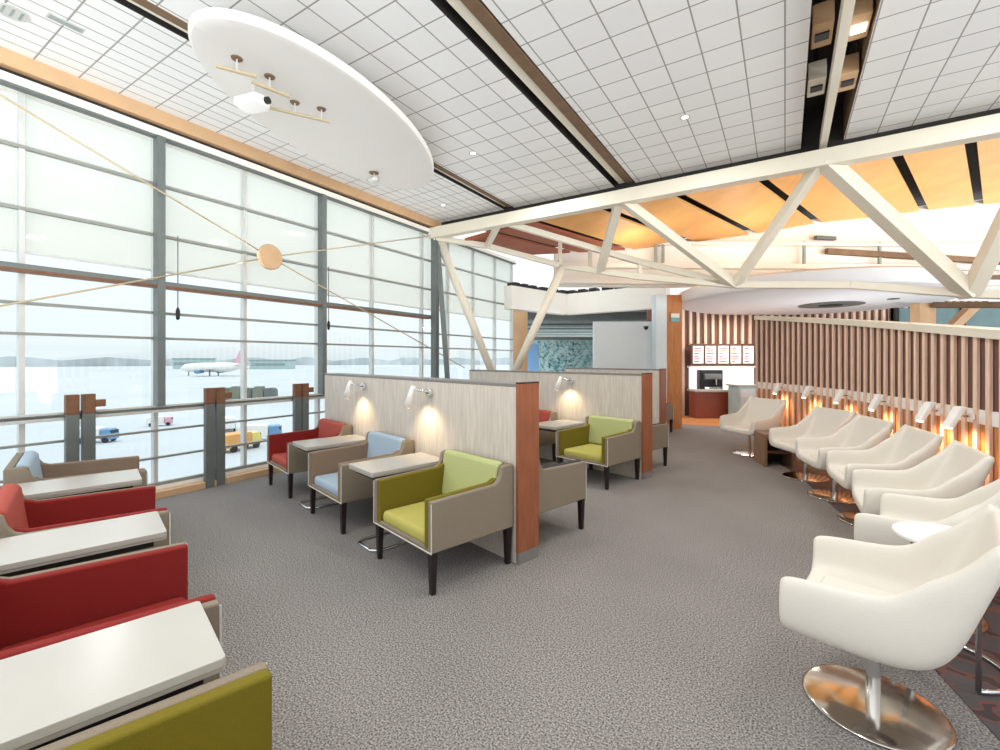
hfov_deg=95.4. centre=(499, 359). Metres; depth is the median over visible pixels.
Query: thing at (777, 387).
wall lamp
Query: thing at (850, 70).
box
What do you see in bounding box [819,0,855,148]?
beam
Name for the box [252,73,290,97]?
track
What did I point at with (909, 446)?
swivel chair
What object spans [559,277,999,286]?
trim
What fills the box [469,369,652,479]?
wall
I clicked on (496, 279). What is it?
window
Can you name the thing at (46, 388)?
tarmac
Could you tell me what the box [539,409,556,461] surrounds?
armchair
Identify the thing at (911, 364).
wall
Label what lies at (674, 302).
column wood
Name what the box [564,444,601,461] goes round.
seat cushion
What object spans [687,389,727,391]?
countertop
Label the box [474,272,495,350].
window
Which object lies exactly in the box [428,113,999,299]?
roof truss
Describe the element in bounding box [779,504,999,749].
swivel chair
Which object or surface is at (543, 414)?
cushion
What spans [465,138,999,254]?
ceiling
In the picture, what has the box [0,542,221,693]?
armchair
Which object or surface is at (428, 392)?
reading lamp
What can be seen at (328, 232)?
window
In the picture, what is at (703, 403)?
counter
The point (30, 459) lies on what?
cushion
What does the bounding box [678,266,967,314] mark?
canopy
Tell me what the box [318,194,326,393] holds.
trim
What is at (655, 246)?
conduit
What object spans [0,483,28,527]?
cushion
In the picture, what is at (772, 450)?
shelf
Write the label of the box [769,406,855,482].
swivel chair
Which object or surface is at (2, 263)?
trim
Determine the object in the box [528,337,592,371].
glass screen
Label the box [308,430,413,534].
armchair
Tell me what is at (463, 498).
armchair
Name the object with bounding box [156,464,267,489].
trim
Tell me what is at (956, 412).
wall lamp
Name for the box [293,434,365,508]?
side table
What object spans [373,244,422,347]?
window
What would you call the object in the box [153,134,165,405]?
trim
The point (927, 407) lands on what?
wall lamp
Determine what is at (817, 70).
box
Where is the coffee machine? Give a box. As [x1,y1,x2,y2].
[697,370,722,388]
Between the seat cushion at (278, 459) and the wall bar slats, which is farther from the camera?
the wall bar slats
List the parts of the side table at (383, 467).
under frame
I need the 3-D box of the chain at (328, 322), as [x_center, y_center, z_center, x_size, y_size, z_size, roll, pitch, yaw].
[-2.571,-0.925,6.828,0.044,0.950,0.044,0,0,32]
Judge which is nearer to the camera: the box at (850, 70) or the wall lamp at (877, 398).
the box at (850, 70)
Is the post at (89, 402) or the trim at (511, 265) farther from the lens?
the trim at (511, 265)
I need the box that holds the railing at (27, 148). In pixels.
[0,145,324,485]
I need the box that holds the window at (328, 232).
[319,231,372,412]
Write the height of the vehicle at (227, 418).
1.259 m
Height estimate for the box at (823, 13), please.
0.425 m
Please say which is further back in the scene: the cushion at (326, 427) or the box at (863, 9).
the cushion at (326, 427)
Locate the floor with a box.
[156,415,999,749]
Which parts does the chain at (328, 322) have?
cord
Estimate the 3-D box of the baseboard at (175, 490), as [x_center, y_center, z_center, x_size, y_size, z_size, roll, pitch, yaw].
[-2.527,1.465,6.892,0.120,0.070,11.000,0,0,32]
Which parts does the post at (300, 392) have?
post plate, post plate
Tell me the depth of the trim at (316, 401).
6.77 m
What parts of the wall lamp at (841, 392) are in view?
lamp shade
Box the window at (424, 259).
[423,258,448,348]
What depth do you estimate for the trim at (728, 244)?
10.01 m
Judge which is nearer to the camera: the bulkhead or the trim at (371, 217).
the trim at (371, 217)
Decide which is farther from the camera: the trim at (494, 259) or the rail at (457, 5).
the trim at (494, 259)
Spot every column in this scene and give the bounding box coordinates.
[513,310,527,370]
[652,294,666,422]
[910,303,935,323]
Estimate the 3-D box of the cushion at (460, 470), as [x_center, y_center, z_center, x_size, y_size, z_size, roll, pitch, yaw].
[-0.238,0.970,3.569,0.110,0.444,0.670,0,0,-42]
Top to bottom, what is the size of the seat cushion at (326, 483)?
0.095 m
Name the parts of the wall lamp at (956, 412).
wall plate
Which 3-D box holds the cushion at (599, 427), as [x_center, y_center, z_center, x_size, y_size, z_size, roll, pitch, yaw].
[1.430,0.970,5.925,0.110,0.444,0.670,0,0,-42]
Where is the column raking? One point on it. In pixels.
(440, 277)
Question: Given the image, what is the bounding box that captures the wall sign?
[671,313,678,321]
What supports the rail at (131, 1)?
attached to the ceiling at (630, 70)
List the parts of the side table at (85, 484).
under frame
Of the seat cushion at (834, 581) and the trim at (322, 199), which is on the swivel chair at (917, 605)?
the seat cushion at (834, 581)
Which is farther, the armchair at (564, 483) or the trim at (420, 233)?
the trim at (420, 233)
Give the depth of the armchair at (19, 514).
2.85 m
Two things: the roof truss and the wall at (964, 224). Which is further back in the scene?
the wall at (964, 224)
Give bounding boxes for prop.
[438,241,565,369]
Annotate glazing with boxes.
[889,308,999,327]
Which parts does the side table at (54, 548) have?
under frame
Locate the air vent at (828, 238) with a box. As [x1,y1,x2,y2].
[814,235,836,240]
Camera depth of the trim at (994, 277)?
9.84 m
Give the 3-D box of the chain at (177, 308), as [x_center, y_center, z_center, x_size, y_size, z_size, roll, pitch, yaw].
[-3.633,-0.925,5.132,0.044,0.950,0.044,0,0,32]
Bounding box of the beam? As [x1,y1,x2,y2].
[932,302,999,307]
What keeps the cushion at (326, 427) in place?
on the armchair at (281, 452)
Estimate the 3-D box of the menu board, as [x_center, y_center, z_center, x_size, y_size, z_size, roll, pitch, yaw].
[5.908,-0.140,12.068,1.700,0.580,0.085,0,0,0]
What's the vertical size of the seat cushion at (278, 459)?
0.095 m
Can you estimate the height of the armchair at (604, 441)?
0.752 m
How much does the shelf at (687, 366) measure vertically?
0.040 m
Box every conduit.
[654,244,656,262]
[661,244,664,262]
[802,245,805,263]
[877,242,881,263]
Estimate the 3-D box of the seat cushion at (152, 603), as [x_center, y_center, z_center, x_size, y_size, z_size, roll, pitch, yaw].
[-1.543,1.163,1.759,0.625,0.095,0.580,0,0,-42]
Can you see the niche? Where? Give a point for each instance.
(731, 374)
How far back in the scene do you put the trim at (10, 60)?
5.06 m
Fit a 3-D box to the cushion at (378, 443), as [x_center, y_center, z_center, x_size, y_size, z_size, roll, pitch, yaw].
[-1.160,0.970,4.582,0.110,0.444,0.670,0,0,-42]
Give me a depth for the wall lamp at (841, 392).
5.86 m
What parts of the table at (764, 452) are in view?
panel, panel, panel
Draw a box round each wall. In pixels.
[325,373,538,564]
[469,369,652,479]
[554,200,999,288]
[566,368,665,423]
[593,322,651,368]
[647,301,987,414]
[754,316,999,485]
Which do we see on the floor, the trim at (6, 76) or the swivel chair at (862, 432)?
the swivel chair at (862, 432)
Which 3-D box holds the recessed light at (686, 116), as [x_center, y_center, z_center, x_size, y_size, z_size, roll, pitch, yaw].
[2.056,-2.698,5.056,0.110,0.008,0.110,0,0,32]
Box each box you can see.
[807,48,826,97]
[810,0,834,49]
[838,42,858,91]
[848,0,872,41]
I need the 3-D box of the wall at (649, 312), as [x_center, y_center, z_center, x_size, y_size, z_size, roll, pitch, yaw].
[8.600,-0.050,12.350,9.200,3.100,0.100,0,0,0]
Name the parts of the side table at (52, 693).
under frame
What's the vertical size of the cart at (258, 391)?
2.341 m
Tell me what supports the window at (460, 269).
on the trim at (264, 465)
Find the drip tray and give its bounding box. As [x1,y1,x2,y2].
[704,387,720,388]
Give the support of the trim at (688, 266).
attached to the wall at (964, 224)
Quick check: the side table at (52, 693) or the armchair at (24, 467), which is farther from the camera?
the armchair at (24, 467)
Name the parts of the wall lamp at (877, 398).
lamp shade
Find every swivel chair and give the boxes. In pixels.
[719,396,786,456]
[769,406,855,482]
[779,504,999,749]
[795,414,894,503]
[826,424,943,525]
[852,440,994,514]
[854,478,999,634]
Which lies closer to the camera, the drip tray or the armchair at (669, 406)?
the armchair at (669, 406)
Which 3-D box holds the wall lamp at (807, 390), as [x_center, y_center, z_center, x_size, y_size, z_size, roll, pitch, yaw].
[4.558,0.473,6.715,0.181,0.184,0.097,0,0,7]
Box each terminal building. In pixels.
[172,358,215,368]
[248,360,295,368]
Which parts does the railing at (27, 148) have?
blind rail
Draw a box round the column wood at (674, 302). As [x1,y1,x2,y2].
[667,295,681,428]
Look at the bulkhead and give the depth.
11.40 m
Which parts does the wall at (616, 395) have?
post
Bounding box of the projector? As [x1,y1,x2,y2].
[234,83,270,113]
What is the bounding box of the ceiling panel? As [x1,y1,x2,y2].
[188,7,433,188]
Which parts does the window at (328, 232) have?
blind rail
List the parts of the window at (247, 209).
blind rail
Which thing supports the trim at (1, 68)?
attached to the trim at (6, 76)
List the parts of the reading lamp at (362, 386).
lamp shade, wall plate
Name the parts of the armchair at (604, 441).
leg, leg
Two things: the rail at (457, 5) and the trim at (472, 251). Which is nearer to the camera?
the rail at (457, 5)
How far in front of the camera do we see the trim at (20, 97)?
4.14 m
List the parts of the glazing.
frame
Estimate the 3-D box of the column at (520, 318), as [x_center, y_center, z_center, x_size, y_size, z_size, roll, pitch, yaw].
[0.510,-0.125,12.100,0.420,3.250,0.400,0,0,0]
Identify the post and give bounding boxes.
[64,393,105,461]
[203,387,231,487]
[292,383,313,431]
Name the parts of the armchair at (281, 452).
leg, leg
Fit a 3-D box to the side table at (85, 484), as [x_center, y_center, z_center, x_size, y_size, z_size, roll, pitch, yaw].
[-2.971,1.177,3.191,0.700,0.644,0.420,0,0,-42]
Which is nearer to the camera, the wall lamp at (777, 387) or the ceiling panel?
the ceiling panel
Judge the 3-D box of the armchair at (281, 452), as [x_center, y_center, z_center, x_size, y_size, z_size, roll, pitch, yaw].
[-2.273,1.124,5.422,0.724,0.752,0.784,0,0,-42]
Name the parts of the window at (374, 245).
blind rail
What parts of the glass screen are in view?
panel, rail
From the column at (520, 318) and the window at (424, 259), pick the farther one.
the column at (520, 318)
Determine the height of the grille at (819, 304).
0.014 m
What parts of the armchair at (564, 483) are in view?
leg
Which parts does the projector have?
stem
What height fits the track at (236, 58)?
0.130 m
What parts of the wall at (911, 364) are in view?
cap rail, panel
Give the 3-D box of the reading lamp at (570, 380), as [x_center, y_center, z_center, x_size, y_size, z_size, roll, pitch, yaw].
[0.917,0.339,6.528,0.288,0.212,0.106,0,0,11]
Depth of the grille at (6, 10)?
3.53 m
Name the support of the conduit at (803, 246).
attached to the wall at (964, 224)
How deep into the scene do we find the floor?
2.61 m
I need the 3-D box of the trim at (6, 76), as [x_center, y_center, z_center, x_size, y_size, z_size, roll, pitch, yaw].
[-2.595,-2.480,6.935,0.242,0.070,11.000,0,0,32]
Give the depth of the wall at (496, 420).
3.76 m
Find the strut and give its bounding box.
[947,308,979,324]
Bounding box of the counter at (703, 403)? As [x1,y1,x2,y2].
[687,389,727,417]
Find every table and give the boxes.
[0,511,166,576]
[0,601,225,749]
[17,469,141,499]
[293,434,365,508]
[349,452,439,551]
[539,419,583,461]
[754,430,795,466]
[892,521,999,694]
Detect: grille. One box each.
[0,5,24,20]
[798,301,865,307]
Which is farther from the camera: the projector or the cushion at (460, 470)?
the projector
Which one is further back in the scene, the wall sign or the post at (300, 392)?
the wall sign
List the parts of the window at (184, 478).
blind rail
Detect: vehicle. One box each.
[80,427,118,443]
[146,416,172,426]
[225,416,235,430]
[225,431,261,452]
[247,423,281,436]
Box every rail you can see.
[127,0,504,206]
[446,0,624,183]
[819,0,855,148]
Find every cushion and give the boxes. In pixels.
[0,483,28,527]
[0,597,185,650]
[16,451,42,477]
[272,453,285,467]
[315,472,337,495]
[318,418,345,437]
[367,430,405,457]
[383,501,424,542]
[442,449,502,493]
[539,409,551,420]
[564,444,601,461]
[588,415,633,444]
[731,425,750,428]
[780,441,795,445]
[807,453,817,458]
[820,576,894,595]
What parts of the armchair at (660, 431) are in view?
leg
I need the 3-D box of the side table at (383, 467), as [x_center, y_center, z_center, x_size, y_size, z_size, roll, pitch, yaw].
[-0.853,1.177,3.834,0.700,0.644,0.420,0,0,-42]
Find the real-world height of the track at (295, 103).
0.130 m
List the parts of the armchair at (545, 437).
leg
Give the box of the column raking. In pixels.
[438,244,449,377]
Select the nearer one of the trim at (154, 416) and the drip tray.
the trim at (154, 416)
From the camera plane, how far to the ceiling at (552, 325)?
15.30 m
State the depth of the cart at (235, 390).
71.31 m
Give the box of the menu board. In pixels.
[690,344,754,365]
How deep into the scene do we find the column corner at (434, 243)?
8.73 m
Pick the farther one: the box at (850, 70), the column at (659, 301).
the column at (659, 301)
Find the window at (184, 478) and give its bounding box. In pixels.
[156,185,245,485]
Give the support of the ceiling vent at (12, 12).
in the ceiling at (630, 70)
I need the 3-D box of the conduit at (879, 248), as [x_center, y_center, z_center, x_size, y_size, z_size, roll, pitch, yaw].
[8.401,-2.300,10.071,0.050,0.600,0.050,0,0,0]
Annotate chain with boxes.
[176,236,179,319]
[327,267,329,329]
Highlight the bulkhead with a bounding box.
[504,282,669,314]
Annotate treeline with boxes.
[0,356,509,366]
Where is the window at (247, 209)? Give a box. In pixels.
[246,208,318,467]
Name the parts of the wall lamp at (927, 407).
wall plate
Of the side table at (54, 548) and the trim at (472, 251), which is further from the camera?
the trim at (472, 251)
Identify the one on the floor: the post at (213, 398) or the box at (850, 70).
the post at (213, 398)
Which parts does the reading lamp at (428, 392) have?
lamp shade, arm, wall plate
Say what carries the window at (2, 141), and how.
on the trim at (264, 465)
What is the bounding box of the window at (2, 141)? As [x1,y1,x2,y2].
[0,139,21,483]
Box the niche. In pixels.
[687,366,755,388]
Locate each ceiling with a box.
[0,0,999,222]
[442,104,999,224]
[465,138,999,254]
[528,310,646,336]
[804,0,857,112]
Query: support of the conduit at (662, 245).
attached to the wall at (964, 224)
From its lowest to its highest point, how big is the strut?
1.002 m
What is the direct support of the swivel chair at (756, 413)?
on the floor
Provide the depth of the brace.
5.64 m
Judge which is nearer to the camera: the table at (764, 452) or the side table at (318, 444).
the side table at (318, 444)
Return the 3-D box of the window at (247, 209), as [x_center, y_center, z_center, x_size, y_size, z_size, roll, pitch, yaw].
[-3.012,-0.512,6.329,0.085,3.835,1.090,0,0,32]
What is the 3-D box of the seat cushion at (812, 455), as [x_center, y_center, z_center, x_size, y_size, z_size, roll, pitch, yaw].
[3.610,1.084,4.996,0.305,0.044,0.410,0,0,14]
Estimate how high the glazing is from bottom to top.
2.600 m
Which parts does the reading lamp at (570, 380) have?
lamp shade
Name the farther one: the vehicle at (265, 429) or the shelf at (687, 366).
the vehicle at (265, 429)
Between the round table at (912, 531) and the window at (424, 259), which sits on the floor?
the round table at (912, 531)
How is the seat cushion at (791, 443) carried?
on the swivel chair at (821, 421)
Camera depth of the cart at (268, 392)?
71.33 m
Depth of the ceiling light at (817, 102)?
4.75 m
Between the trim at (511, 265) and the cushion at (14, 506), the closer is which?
the cushion at (14, 506)
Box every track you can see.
[216,54,256,78]
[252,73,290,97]
[270,100,329,122]
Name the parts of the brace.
rod, rod, node plate, rod, rod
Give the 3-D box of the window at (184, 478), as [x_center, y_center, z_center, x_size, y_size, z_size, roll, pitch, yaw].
[-3.562,-0.512,5.452,0.085,3.835,0.980,0,0,32]
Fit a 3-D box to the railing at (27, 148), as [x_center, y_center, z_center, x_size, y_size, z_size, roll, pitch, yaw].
[-3.468,-0.512,5.535,0.156,3.835,7.700,0,0,32]
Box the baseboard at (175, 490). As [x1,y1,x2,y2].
[156,466,281,498]
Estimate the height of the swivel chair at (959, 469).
0.883 m
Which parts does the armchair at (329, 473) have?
leg, leg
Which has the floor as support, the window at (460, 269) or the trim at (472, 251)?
the trim at (472, 251)
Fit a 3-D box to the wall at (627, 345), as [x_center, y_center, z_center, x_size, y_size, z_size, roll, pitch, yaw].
[2.820,0.315,10.350,1.400,2.370,0.100,0,0,0]
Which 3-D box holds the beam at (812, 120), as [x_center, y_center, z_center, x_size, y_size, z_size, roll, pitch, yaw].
[2.802,-2.850,6.499,9.350,0.700,0.058,0,0,32]
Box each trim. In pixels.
[0,46,441,226]
[0,67,430,227]
[0,70,516,264]
[0,79,515,264]
[0,261,430,316]
[16,91,24,452]
[151,138,157,482]
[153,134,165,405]
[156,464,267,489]
[240,170,246,465]
[314,196,319,427]
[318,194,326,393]
[369,215,373,374]
[419,232,422,376]
[445,243,448,356]
[471,250,474,369]
[493,258,495,369]
[510,264,512,369]
[555,263,999,270]
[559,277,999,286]
[602,241,980,247]
[825,248,999,264]
[990,275,999,279]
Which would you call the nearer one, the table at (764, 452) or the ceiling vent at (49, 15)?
the ceiling vent at (49, 15)
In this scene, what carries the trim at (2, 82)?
attached to the trim at (322, 199)
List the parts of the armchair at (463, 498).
leg, leg, leg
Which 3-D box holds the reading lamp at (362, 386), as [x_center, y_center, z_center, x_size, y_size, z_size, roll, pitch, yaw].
[-1.653,0.339,5.163,0.288,0.212,0.106,0,0,11]
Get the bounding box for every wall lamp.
[772,383,784,393]
[801,386,815,397]
[832,389,850,403]
[867,394,889,410]
[915,401,942,421]
[942,406,974,428]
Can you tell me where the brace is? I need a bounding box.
[0,94,464,367]
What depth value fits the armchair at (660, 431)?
6.31 m
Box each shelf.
[687,366,755,367]
[767,447,791,453]
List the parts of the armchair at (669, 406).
leg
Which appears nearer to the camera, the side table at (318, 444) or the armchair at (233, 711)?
the armchair at (233, 711)
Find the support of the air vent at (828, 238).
in the wall at (964, 224)
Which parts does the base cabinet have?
door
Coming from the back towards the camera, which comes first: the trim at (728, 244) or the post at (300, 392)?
the trim at (728, 244)
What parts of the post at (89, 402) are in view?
post plate, post plate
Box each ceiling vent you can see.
[0,2,29,21]
[46,12,85,33]
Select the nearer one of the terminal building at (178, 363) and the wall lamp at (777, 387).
the wall lamp at (777, 387)
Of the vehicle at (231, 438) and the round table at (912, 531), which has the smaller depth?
the round table at (912, 531)
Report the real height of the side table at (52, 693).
0.644 m
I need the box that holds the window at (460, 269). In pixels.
[449,267,473,349]
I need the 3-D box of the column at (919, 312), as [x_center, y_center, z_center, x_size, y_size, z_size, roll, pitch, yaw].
[7.900,0.225,8.500,0.300,2.550,0.200,0,0,0]
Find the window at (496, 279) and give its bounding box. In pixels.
[496,279,512,350]
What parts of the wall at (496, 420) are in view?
post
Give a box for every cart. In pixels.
[228,386,239,399]
[247,388,252,397]
[252,386,265,397]
[264,388,277,396]
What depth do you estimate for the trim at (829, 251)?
10.03 m
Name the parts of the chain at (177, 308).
cord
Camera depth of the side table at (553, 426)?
6.03 m
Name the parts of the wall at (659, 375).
post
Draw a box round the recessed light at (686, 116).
[680,114,689,119]
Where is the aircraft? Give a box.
[180,351,253,375]
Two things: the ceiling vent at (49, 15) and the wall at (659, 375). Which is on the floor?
the wall at (659, 375)
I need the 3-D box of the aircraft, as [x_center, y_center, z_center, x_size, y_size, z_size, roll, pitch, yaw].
[-116.877,1.250,184.940,32.540,10.500,26.000,0,0,15]
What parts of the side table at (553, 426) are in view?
under frame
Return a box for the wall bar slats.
[682,301,981,415]
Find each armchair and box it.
[0,483,170,562]
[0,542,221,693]
[3,451,147,487]
[35,662,271,749]
[267,418,351,498]
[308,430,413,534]
[373,449,512,595]
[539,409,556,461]
[539,459,586,529]
[556,415,640,489]
[652,423,668,465]
[666,403,673,431]
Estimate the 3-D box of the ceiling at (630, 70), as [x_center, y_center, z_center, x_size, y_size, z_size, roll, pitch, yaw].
[0.676,-2.920,3.105,9.350,0.460,7.980,0,0,32]
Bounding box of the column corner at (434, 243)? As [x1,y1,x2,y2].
[431,238,438,377]
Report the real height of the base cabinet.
0.900 m
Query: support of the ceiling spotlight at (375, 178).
attached to the ceiling panel
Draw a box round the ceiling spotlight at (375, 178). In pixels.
[366,171,378,182]
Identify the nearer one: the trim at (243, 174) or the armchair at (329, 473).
the armchair at (329, 473)
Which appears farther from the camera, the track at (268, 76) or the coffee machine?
the coffee machine
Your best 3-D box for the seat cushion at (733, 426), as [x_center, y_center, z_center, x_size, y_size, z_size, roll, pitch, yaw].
[3.920,1.084,7.241,0.305,0.044,0.410,0,0,-18]
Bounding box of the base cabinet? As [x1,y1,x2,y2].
[726,384,755,413]
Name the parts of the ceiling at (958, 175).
ceiling panel, ceiling panel, ceiling panel, ceiling panel, ceiling panel, ceiling panel, ceiling panel, ceiling panel, ceiling panel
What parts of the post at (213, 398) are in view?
post plate, post plate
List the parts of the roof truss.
post, post, post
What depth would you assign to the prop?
8.81 m
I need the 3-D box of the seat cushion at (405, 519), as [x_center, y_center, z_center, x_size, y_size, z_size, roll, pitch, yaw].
[-0.476,1.163,3.353,0.562,0.095,0.580,0,0,-42]
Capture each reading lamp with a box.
[343,380,365,398]
[404,385,432,407]
[554,376,573,390]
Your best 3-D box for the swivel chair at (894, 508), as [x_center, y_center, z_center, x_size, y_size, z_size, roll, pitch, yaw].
[2.595,1.054,2.686,0.722,0.883,0.670,0,0,-39]
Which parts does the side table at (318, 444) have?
under frame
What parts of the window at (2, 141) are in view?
blind rail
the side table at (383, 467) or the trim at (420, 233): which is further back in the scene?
the trim at (420, 233)
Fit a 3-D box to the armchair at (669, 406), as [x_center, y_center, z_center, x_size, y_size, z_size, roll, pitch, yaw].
[3.075,1.124,9.491,0.724,0.752,0.784,0,0,-42]

